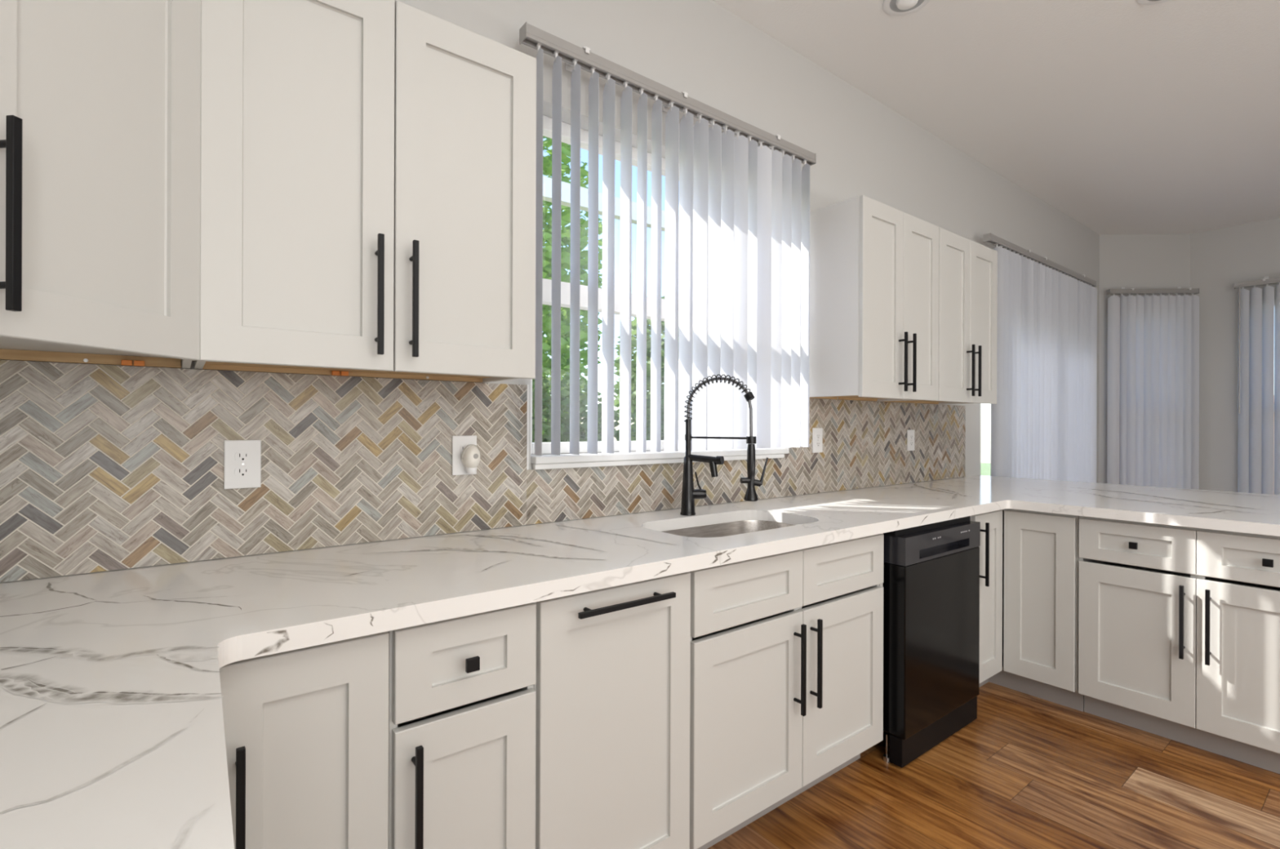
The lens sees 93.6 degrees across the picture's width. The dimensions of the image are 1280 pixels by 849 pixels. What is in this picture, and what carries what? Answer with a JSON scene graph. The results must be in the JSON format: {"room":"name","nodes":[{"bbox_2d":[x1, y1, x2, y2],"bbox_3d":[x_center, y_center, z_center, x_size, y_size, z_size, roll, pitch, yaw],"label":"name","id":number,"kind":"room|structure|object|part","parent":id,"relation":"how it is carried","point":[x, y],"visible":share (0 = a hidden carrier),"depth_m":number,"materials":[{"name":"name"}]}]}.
{"room":"kitchen","nodes":[
{"label":"kitchen","id":0,"kind":"room"},
{"bbox_2d":[0,0,1099,582],"bbox_3d":[1.248,-0.267,3.375,7.600,3.048,0.160,0,0,-38],"label":"wall","id":1,"kind":"structure","parent":0,"point":[701,49],"depth_m":2.85,"materials":[{"name":"grey paint"}]},
{"bbox_2d":[0,0,200,368],"bbox_3d":[-1.148,-0.571,1.032,0.638,0.884,0.619,0,0,-38],"label":"upper cabinet","id":2,"kind":"object","parent":1,"relation":"attached to","point":[100,100],"visible":1,"depth_m":1.02,"materials":[{"name":"grey paint"}]},
{"bbox_3d":[-0.903,-0.299,0.854,0.040,0.275,0.012,0,0,7],"label":"handle","id":3,"kind":"part","parent":2,"relation":"part of","materials":[{"name":"black metal"}]},
{"bbox_2d":[194,0,536,382],"bbox_3d":[-0.674,-0.570,1.545,0.750,0.884,0.385,0,0,-38],"label":"upper cabinet","id":4,"kind":"object","parent":1,"relation":"attached to","point":[368,167],"visible":0.98,"depth_m":1.39,"materials":[{"name":"grey paint"}]},
{"bbox_3d":[-0.735,-0.569,1.318,0.372,0.882,0.020,0,0,-38],"label":"door","id":5,"kind":"part","parent":4,"relation":"part of","materials":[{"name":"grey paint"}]},
{"bbox_3d":[-0.601,-0.298,1.384,0.012,0.275,0.040,0,0,-38],"label":"handle","id":6,"kind":"part","parent":4,"relation":"part of","materials":[{"name":"black metal"}]},
{"bbox_3d":[-0.540,-0.298,1.432,0.012,0.275,0.040,0,0,-38],"label":"handle","id":7,"kind":"part","parent":4,"relation":"part of","materials":[{"name":"black metal"}]},
{"bbox_3d":[-0.439,-0.568,1.547,0.372,0.882,0.020,0,0,-38],"label":"door","id":8,"kind":"part","parent":4,"relation":"part of","materials":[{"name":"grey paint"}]},
{"bbox_2d":[0,360,965,582],"bbox_3d":[0.275,0.103,2.517,4.709,0.469,0.011,0,0,-38],"label":"tile backsplash","id":9,"kind":"structure","parent":1,"relation":"attached to","point":[103,468],"depth_m":1.60,"materials":[{"name":"tile"}]},
{"bbox_2d":[223,440,261,488],"bbox_3d":[-1.004,0.100,1.518,0.078,0.122,0.008,0,0,-38],"label":"wall outlet","id":10,"kind":"object","parent":9,"relation":"attached to","point":[242,458],"visible":1,"depth_m":1.51,"materials":[{"name":"white plastic"}]},
{"bbox_2d":[234,466,250,476],"bbox_3d":[-1.002,0.120,1.516,0.034,0.025,0.003,0,0,-38],"label":"receptacle","id":11,"kind":"object","parent":10,"relation":"attached to","point":[238,471],"depth_m":1.51,"materials":[{"name":"white plastic"}]},
{"bbox_2d":[235,451,251,461],"bbox_3d":[-1.002,0.081,1.516,0.034,0.025,0.003,0,0,-38],"label":"receptacle","id":12,"kind":"object","parent":10,"relation":"attached to","point":[239,455],"depth_m":1.52,"materials":[{"name":"white plastic"}]},
{"bbox_2d":[452,435,476,475],"bbox_3d":[-0.546,0.096,1.871,0.078,0.122,0.008,0,0,-38],"label":"wall outlet","id":13,"kind":"object","parent":9,"relation":"attached to","point":[459,443],"visible":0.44,"depth_m":1.86,"materials":[{"name":"white plastic"}]},
{"bbox_2d":[459,444,466,453],"bbox_3d":[-0.545,0.076,1.869,0.034,0.025,0.003,0,0,-38],"label":"receptacle","id":14,"kind":"object","parent":13,"relation":"attached to","point":[461,446],"depth_m":1.86,"materials":[{"name":"white plastic"}]},
{"bbox_2d":[461,444,479,473],"bbox_3d":[-0.522,0.106,1.854,0.058,0.090,0.048,0,0,-38],"label":"air freshener","id":15,"kind":"object","parent":13,"relation":"attached to","point":[470,455],"visible":1,"depth_m":1.84,"materials":[{"name":"white plastic"}]},
{"bbox_2d":[473,453,478,458],"bbox_3d":[-0.504,0.097,1.841,0.016,0.016,0.004,0,0,-38],"label":"vent","id":16,"kind":"object","parent":15,"relation":"attached to","point":[475,455],"depth_m":1.84,"materials":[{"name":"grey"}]},
{"bbox_3d":[-0.378,0.009,2.012,0.006,0.285,0.011,0,0,-38],"label":"edge trim","id":17,"kind":"part","parent":9,"relation":"part of","materials":[{"name":"white"}]},
{"bbox_2d":[812,427,822,453],"bbox_3d":[0.879,0.078,2.972,0.078,0.122,0.008,0,0,-38],"label":"wall outlet","id":18,"kind":"object","parent":9,"relation":"attached to","point":[817,433],"visible":1,"depth_m":2.97,"materials":[{"name":"white plastic"}]},
{"bbox_2d":[815,441,820,446],"bbox_3d":[0.881,0.097,2.970,0.034,0.025,0.003,0,0,-38],"label":"receptacle","id":19,"kind":"object","parent":18,"relation":"attached to","point":[817,443],"depth_m":2.97,"materials":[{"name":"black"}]},
{"bbox_2d":[815,433,820,439],"bbox_3d":[0.881,0.058,2.970,0.034,0.025,0.003,0,0,-38],"label":"receptacle","id":20,"kind":"object","parent":18,"relation":"attached to","point":[817,435],"depth_m":2.97,"materials":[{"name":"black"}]},
{"bbox_2d":[906,430,914,450],"bbox_3d":[1.589,0.092,3.519,0.078,0.122,0.008,0,0,-38],"label":"wall outlet","id":21,"kind":"object","parent":9,"relation":"attached to","point":[910,433],"visible":1,"depth_m":3.51,"materials":[{"name":"white plastic"}]},
{"bbox_2d":[530,115,789,470],"bbox_3d":[0.126,-0.477,2.471,1.323,1.260,0.170,0,0,-38],"label":"window","id":22,"kind":"structure","parent":1,"relation":"in","point":[566,460],"depth_m":2.25,"materials":[{"name":"glass"},{"name":"white plastic"}]},
{"bbox_3d":[0.097,-0.478,2.510,1.223,0.082,0.052,0,0,-38],"label":"sash rail","id":23,"kind":"part","parent":22,"relation":"part of","materials":[{"name":"white"}]},
{"bbox_3d":[0.125,0.121,2.470,1.321,0.026,0.169,0,0,-38],"label":"sill","id":24,"kind":"part","parent":22,"relation":"part of","materials":[{"name":"stone"}]},
{"bbox_2d":[519,22,816,456],"bbox_3d":[0.199,-0.600,2.375,1.485,1.403,0.140,0,0,-38],"label":"vertical blind","id":25,"kind":"object","parent":22,"relation":"attached to","point":[738,207],"visible":0.99,"depth_m":2.31,"materials":[{"name":"white plastic"}]},
{"bbox_3d":[0.216,-1.238,2.355,1.477,0.042,0.044,0,0,-38],"label":"head rail","id":26,"kind":"part","parent":25,"relation":"part of","materials":[{"name":"silver metal"}]},
{"bbox_2d":[808,195,938,401],"bbox_3d":[1.151,-0.563,2.954,0.686,0.884,0.385,0,0,-38],"label":"upper cabinet","id":27,"kind":"object","parent":1,"relation":"attached to","point":[874,264],"visible":0.89,"depth_m":2.77,"materials":[{"name":"white wood"}]},
{"bbox_3d":[1.103,-0.562,2.737,0.340,0.882,0.020,0,0,-38],"label":"door","id":28,"kind":"part","parent":27,"relation":"part of","materials":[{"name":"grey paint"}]},
{"bbox_3d":[1.224,-0.291,2.793,0.012,0.275,0.040,0,0,-38],"label":"handle","id":29,"kind":"part","parent":27,"relation":"part of","materials":[{"name":"black metal"}]},
{"bbox_3d":[1.286,-0.291,2.841,0.012,0.275,0.040,0,0,-38],"label":"handle","id":30,"kind":"part","parent":27,"relation":"part of","materials":[{"name":"black metal"}]},
{"bbox_3d":[1.374,-0.561,2.946,0.340,0.882,0.020,0,0,-38],"label":"door","id":31,"kind":"part","parent":27,"relation":"part of","materials":[{"name":"grey paint"}]},
{"bbox_2d":[880,226,997,404],"bbox_3d":[1.698,-0.561,3.376,0.686,0.884,0.385,0,0,-38],"label":"upper cabinet","id":32,"kind":"object","parent":1,"relation":"attached to","point":[968,268],"visible":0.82,"depth_m":3.23,"materials":[{"name":"white wood"}]},
{"bbox_3d":[1.649,-0.560,3.158,0.340,0.882,0.020,0,0,-38],"label":"door","id":33,"kind":"part","parent":32,"relation":"part of","materials":[{"name":"grey paint"}]},
{"bbox_3d":[1.770,-0.289,3.215,0.012,0.275,0.040,0,0,-38],"label":"handle","id":34,"kind":"part","parent":32,"relation":"part of","materials":[{"name":"black metal"}]},
{"bbox_3d":[1.832,-0.289,3.263,0.012,0.275,0.040,0,0,-38],"label":"handle","id":35,"kind":"part","parent":32,"relation":"part of","materials":[{"name":"black metal"}]},
{"bbox_3d":[1.920,-0.559,3.368,0.340,0.882,0.020,0,0,-38],"label":"door","id":36,"kind":"part","parent":32,"relation":"part of","materials":[{"name":"grey paint"}]},
{"bbox_2d":[982,232,1097,482],"bbox_3d":[3.101,-0.029,4.616,2.118,2.525,0.140,0,0,-38],"label":"vertical blind","id":37,"kind":"object","parent":1,"relation":"attached to","point":[1043,417],"visible":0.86,"depth_m":4.48,"materials":[{"name":"white fabric"}]},
{"bbox_3d":[3.120,-1.228,4.596,2.110,0.042,0.044,0,0,-38],"label":"head rail","id":38,"kind":"part","parent":37,"relation":"part of","materials":[{"name":"silver metal"}]},
{"bbox_2d":[706,681,1279,848],"bbox_3d":[3.029,1.323,1.716,8.300,0.120,4.950,0,0,-38],"label":"floor","id":39,"kind":"structure","parent":0,"point":[1030,771],"depth_m":2.03,"materials":[{"name":"brown wood"}]},
{"bbox_2d":[219,631,389,848],"bbox_3d":[-0.945,0.814,0.995,0.920,0.872,0.908,0,0,-38],"label":"base cabinet","id":40,"kind":"object","parent":39,"relation":"on","point":[306,729],"visible":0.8,"depth_m":1.06,"materials":[{"name":"grey paint"}]},
{"bbox_3d":[-0.648,0.657,0.973,0.012,0.277,0.040,0,0,-38],"label":"handle","id":41,"kind":"part","parent":40,"relation":"part of","materials":[{"name":"black metal"}]},
{"bbox_2d":[387,602,536,848],"bbox_3d":[-0.528,0.815,1.466,0.309,0.872,0.673,0,0,-38],"label":"base cabinet","id":42,"kind":"object","parent":39,"relation":"on","point":[462,695],"visible":0.62,"depth_m":1.23,"materials":[{"name":"grey paint"}]},
{"bbox_3d":[-0.425,0.748,1.145,0.012,0.277,0.040,0,0,-38],"label":"handle","id":43,"kind":"part","parent":42,"relation":"part of","materials":[{"name":"black metal"}]},
{"bbox_3d":[-0.352,0.483,1.239,0.299,0.177,0.020,0,0,-38],"label":"drawer","id":44,"kind":"part","parent":42,"relation":"part of","materials":[{"name":"grey paint"}]},
{"bbox_3d":[-0.353,0.865,1.239,0.299,0.557,0.020,0,0,-38],"label":"door","id":45,"kind":"part","parent":42,"relation":"part of","materials":[{"name":"grey paint"}]},
{"bbox_3d":[-0.342,0.484,1.217,0.027,0.027,0.028,0,0,-38],"label":"knob","id":46,"kind":"part","parent":42,"relation":"part of","materials":[{"name":"black metal"}]},
{"bbox_2d":[533,572,690,848],"bbox_3d":[-0.224,0.816,1.700,0.458,0.872,0.673,0,0,-38],"label":"base cabinet","id":47,"kind":"object","parent":39,"relation":"on","point":[612,686],"visible":0.67,"depth_m":1.46,"materials":[{"name":"grey paint"}]},
{"bbox_3d":[-0.033,0.431,1.447,0.283,0.012,0.040,0,0,-38],"label":"handle","id":48,"kind":"part","parent":47,"relation":"part of","materials":[{"name":"black metal"}]},
{"bbox_2d":[687,533,884,848],"bbox_3d":[0.342,0.818,2.137,0.966,0.872,0.673,0,0,-38],"label":"base cabinet","id":49,"kind":"object","parent":39,"relation":"on","point":[786,658],"visible":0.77,"depth_m":1.84,"materials":[{"name":"grey paint"}]},
{"bbox_2d":[0,475,1279,848],"bbox_3d":[0.963,0.361,1.817,4.944,0.041,1.959,0,0,-38],"label":"countertop","id":50,"kind":"structure","parent":49,"relation":"on","point":[112,727],"depth_m":1.12,"materials":[{"name":"stone"}]},
{"bbox_2d":[680,373,768,515],"bbox_3d":[0.302,0.078,2.202,0.326,0.524,0.085,0,0,32],"label":"kitchen faucet","id":51,"kind":"object","parent":50,"relation":"on","point":[689,494],"visible":1,"depth_m":2.21,"materials":[{"name":"black metal"}]},
{"bbox_3d":[0.215,0.229,2.267,0.068,0.104,0.037,0,0,-8],"label":"mixer lever","id":52,"kind":"part","parent":51,"relation":"part of","materials":[{"name":"black metal"}]},
{"bbox_3d":[0.241,0.153,2.226,0.141,0.083,0.032,0,0,31],"label":"spout","id":53,"kind":"part","parent":51,"relation":"part of","materials":[{"name":"black metal"}]},
{"bbox_3d":[0.280,0.049,2.207,0.250,0.022,0.025,0,0,29],"label":"support arm","id":54,"kind":"part","parent":51,"relation":"part of","materials":[{"name":"black"}]},
{"bbox_3d":[0.408,0.169,2.135,0.103,0.104,0.023,0,0,-13],"label":"spray lever","id":55,"kind":"part","parent":51,"relation":"part of","materials":[{"name":"black metal"}]},
{"bbox_2d":[662,520,795,537],"bbox_3d":[0.323,0.482,2.096,0.701,0.203,0.409,0,0,-38],"label":"sink","id":56,"kind":"object","parent":50,"relation":"in","point":[725,529],"visible":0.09,"depth_m":2.33,"materials":[{"name":"metal"}]},
{"bbox_3d":[0.324,0.867,1.761,0.466,0.557,0.020,0,0,-38],"label":"door","id":57,"kind":"part","parent":49,"relation":"part of","materials":[{"name":"grey paint"}]},
{"bbox_3d":[0.325,0.485,1.761,0.466,0.177,0.020,0,0,-38],"label":"drawer","id":58,"kind":"part","parent":49,"relation":"part of","materials":[{"name":"grey paint"}]},
{"bbox_3d":[0.494,0.753,1.855,0.012,0.278,0.040,0,0,-38],"label":"handle","id":59,"kind":"part","parent":49,"relation":"part of","materials":[{"name":"black metal"}]},
{"bbox_3d":[0.558,0.754,1.905,0.012,0.278,0.040,0,0,-38],"label":"handle","id":60,"kind":"part","parent":49,"relation":"part of","materials":[{"name":"black metal"}]},
{"bbox_3d":[0.695,0.869,2.048,0.466,0.557,0.020,0,0,-38],"label":"door","id":61,"kind":"part","parent":49,"relation":"part of","materials":[{"name":"grey paint"}]},
{"bbox_3d":[0.696,0.487,2.048,0.466,0.177,0.020,0,0,-38],"label":"drawer","id":62,"kind":"part","parent":49,"relation":"part of","materials":[{"name":"grey paint"}]},
{"bbox_2d":[882,515,980,767],"bbox_3d":[1.019,0.820,2.632,0.665,0.874,0.661,0,0,-38],"label":"dishwasher","id":63,"kind":"object","parent":39,"relation":"on","point":[931,584],"visible":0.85,"depth_m":2.29,"materials":[{"name":"black metal"}]},
{"bbox_3d":[1.169,0.462,2.391,0.605,0.102,0.095,0,0,-38],"label":"control panel","id":64,"kind":"part","parent":63,"relation":"part of","materials":[{"name":"black metal"}]},
{"bbox_3d":[1.174,1.194,2.381,0.605,0.101,0.050,0,0,-38],"label":"toe panel","id":65,"kind":"part","parent":63,"relation":"part of","materials":[{"name":"black"}]},
{"bbox_2d":[970,508,1084,711],"bbox_3d":[1.734,0.823,3.054,0.938,0.872,0.923,0,0,-38],"label":"base cabinet","id":66,"kind":"object","parent":39,"relation":"on","point":[1028,560],"visible":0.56,"depth_m":2.71,"materials":[{"name":"grey paint"}]},
{"bbox_3d":[1.512,0.569,2.640,0.012,0.278,0.040,0,0,-38],"label":"handle","id":67,"kind":"part","parent":66,"relation":"part of","materials":[{"name":"black metal"}]},
{"bbox_3d":[1.577,0.776,2.728,0.282,0.749,0.020,0,0,-38],"label":"door","id":68,"kind":"part","parent":66,"relation":"part of","materials":[{"name":"grey paint"}]},
{"bbox_3d":[1.791,0.777,2.699,0.020,0.749,0.280,0,0,-38],"label":"door","id":69,"kind":"part","parent":66,"relation":"part of","materials":[{"name":"grey paint"}]},
{"bbox_2d":[1078,515,1279,773],"bbox_3d":[2.348,0.825,2.461,0.691,0.872,0.762,0,0,-38],"label":"base cabinet","id":70,"kind":"object","parent":39,"relation":"on","point":[1179,627],"visible":0.96,"depth_m":2.31,"materials":[{"name":"grey paint"}]},
{"bbox_3d":[1.984,0.486,2.413,0.028,0.027,0.027,0,0,-38],"label":"knob","id":71,"kind":"part","parent":70,"relation":"part of","materials":[{"name":"black metal"}]},
{"bbox_3d":[2.000,0.486,2.429,0.020,0.167,0.374,0,0,-38],"label":"drawer","id":72,"kind":"part","parent":70,"relation":"part of","materials":[{"name":"grey paint"}]},
{"bbox_3d":[1.999,0.868,2.429,0.020,0.567,0.374,0,0,-38],"label":"door","id":73,"kind":"part","parent":70,"relation":"part of","materials":[{"name":"grey paint"}]},
{"bbox_3d":[2.069,0.751,2.291,0.040,0.278,0.012,0,0,-38],"label":"handle","id":74,"kind":"part","parent":70,"relation":"part of","materials":[{"name":"black metal"}]},
{"bbox_3d":[2.113,0.751,2.233,0.040,0.278,0.012,0,0,-38],"label":"handle","id":75,"kind":"part","parent":70,"relation":"part of","materials":[{"name":"black metal"}]},
{"bbox_3d":[2.228,0.869,2.132,0.020,0.567,0.374,0,0,-38],"label":"door","id":76,"kind":"part","parent":70,"relation":"part of","materials":[{"name":"grey paint"}]},
{"bbox_3d":[2.229,0.487,2.132,0.020,0.167,0.374,0,0,-38],"label":"drawer","id":77,"kind":"part","parent":70,"relation":"part of","materials":[{"name":"grey paint"}]},
{"bbox_3d":[2.213,0.486,2.115,0.028,0.027,0.027,0,0,-38],"label":"knob","id":78,"kind":"part","parent":70,"relation":"part of","materials":[{"name":"black metal"}]},
{"bbox_2d":[711,0,1279,235],"bbox_3d":[3.075,-1.845,1.654,8.380,0.120,5.110,0,0,-38],"label":"ceiling","id":79,"kind":"structure","parent":0,"point":[1122,117],"depth_m":3.19,"materials":[{"name":"white paint"}]},
{"bbox_2d":[882,0,929,15],"bbox_3d":[1.126,-1.776,2.529,0.194,0.030,0.194,0,0,-38],"label":"recessed light","id":80,"kind":"object","parent":79,"relation":"in","point":[893,7],"visible":1,"depth_m":2.55,"materials":[{"name":"white metal"}]},
{"bbox_3d":[1.126,-1.775,2.529,0.090,0.027,0.090,0,0,-38],"label":"bulb","id":81,"kind":"part","parent":80,"relation":"part of","materials":[{"name":"white glass"}]},
{"bbox_2d":[1137,0,1169,4],"bbox_3d":[2.159,-1.772,2.457,0.194,0.030,0.194,0,0,-38],"label":"recessed light","id":82,"kind":"object","parent":79,"relation":"in","point":[1141,2],"visible":1,"depth_m":2.53,"materials":[{"name":"white metal"}]},
{"bbox_2d":[1098,234,1190,483],"bbox_3d":[4.720,-0.255,5.691,0.823,3.048,0.150,0,0,2],"label":"wall","id":83,"kind":"structure","parent":0,"point":[1136,261],"depth_m":5.62,"materials":[{"name":"grey paint"}]},
{"bbox_2d":[1106,286,1199,489],"bbox_3d":[4.712,-0.038,5.547,0.788,2.495,0.139,0,0,2],"label":"vertical blind","id":84,"kind":"object","parent":83,"relation":"attached to","point":[1153,412],"visible":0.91,"depth_m":5.50,"materials":[{"name":"white fabric"}]},
{"bbox_3d":[4.715,-1.223,5.522,0.780,0.042,0.044,0,0,2],"label":"head rail","id":85,"kind":"part","parent":84,"relation":"part of","materials":[{"name":"silver metal"}]},
{"bbox_2d":[1190,217,1279,493],"bbox_3d":[6.492,-0.248,3.955,0.150,3.048,4.270,0,0,-38],"label":"wall","id":86,"kind":"structure","parent":0,"point":[1221,258],"depth_m":5.43,"materials":[{"name":"grey paint"}]},
{"bbox_2d":[1233,275,1279,494],"bbox_3d":[5.732,-0.035,4.708,0.131,2.495,1.538,0,0,-38],"label":"vertical blind","id":87,"kind":"object","parent":86,"relation":"attached to","point":[1259,308],"visible":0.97,"depth_m":5.17,"materials":[{"name":"white fabric"}]},
{"bbox_3d":[5.713,-1.219,4.690,0.044,0.042,1.530,0,0,-38],"label":"head rail","id":88,"kind":"part","parent":87,"relation":"part of","materials":[{"name":"silver metal"}]},
{"bbox_2d":[1261,409,1262,460],"bbox_3d":[5.869,-0.132,4.801,0.062,1.910,1.330,0,0,-38],"label":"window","id":89,"kind":"structure","parent":86,"relation":"in","point":[1261,410],"depth_m":5.28,"materials":[{"name":"white"}]},
{"label":"outside","id":90,"kind":"structure","parent":0,"visible":0},
{"bbox_2d":[980,462,991,475],"bbox_3d":[-7.369,1.477,17.724,38.000,0.200,26.600,0,0,-38],"label":"lawn","id":91,"kind":"structure","parent":90,"point":[985,468],"depth_m":19.28,"materials":[{"name":"green plant"}]},
{"bbox_2d":[532,135,602,435],"bbox_3d":[-1.822,-1.746,8.733,2.940,6.264,2.412,0,0,-38],"label":"tree","id":92,"kind":"object","parent":91,"relation":"on","point":[566,148],"visible":0.11,"depth_m":8.47,"materials":[{"name":"green plant"}]},
{"bbox_2d":[532,366,619,442],"bbox_3d":[-1.217,0.343,6.803,2.642,2.089,0.965,0,0,-38],"label":"hedge","id":93,"kind":"object","parent":91,"relation":"on","point":[565,384],"visible":0.07,"depth_m":6.87,"materials":[{"name":"green plant"}]},
{"bbox_2d":[613,294,679,437],"bbox_3d":[0.842,-0.553,11.317,3.109,3.898,2.412,0,0,-38],"label":"tree","id":94,"kind":"object","parent":91,"relation":"on","point":[633,356],"visible":0.06,"depth_m":10.68,"materials":[{"name":"green plant"}]},
{"bbox_2d":[631,386,664,440],"bbox_3d":[0.833,0.350,8.379,2.606,2.089,0.942,0,0,-38],"label":"hedge","id":95,"kind":"object","parent":91,"relation":"on","point":[633,416],"visible":0.02,"depth_m":7.79,"materials":[{"name":"green plant"}]},
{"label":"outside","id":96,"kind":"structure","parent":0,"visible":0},
{"bbox_3d":[13.798,1.551,8.007,16.360,0.199,8.150,0,0,-38],"label":"yard","id":97,"kind":"structure","parent":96,"visible":0},
{"bbox_2d":[1273,419,1274,478],"bbox_3d":[6.954,0.552,6.717,0.020,1.750,5.275,0,0,-38],"label":"fence","id":98,"kind":"object","parent":97,"relation":"on","point":[1273,420],"visible":0.02,"depth_m":6.64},
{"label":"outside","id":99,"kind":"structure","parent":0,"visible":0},
{"bbox_3d":[1.747,1.474,5.913,22.000,0.170,3.220,0,0,-38],"label":"floor","id":100,"kind":"structure","parent":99,"visible":0},
{"bbox_2d":[542,175,665,231],"bbox_3d":[0.826,-0.484,7.116,14.000,3.740,0.100,0,0,-38],"label":"frame","id":101,"kind":"object","parent":100,"relation":"on","point":[547,181],"visible":0.02,"depth_m":6.00,"materials":[{"name":"white"}]}
]}

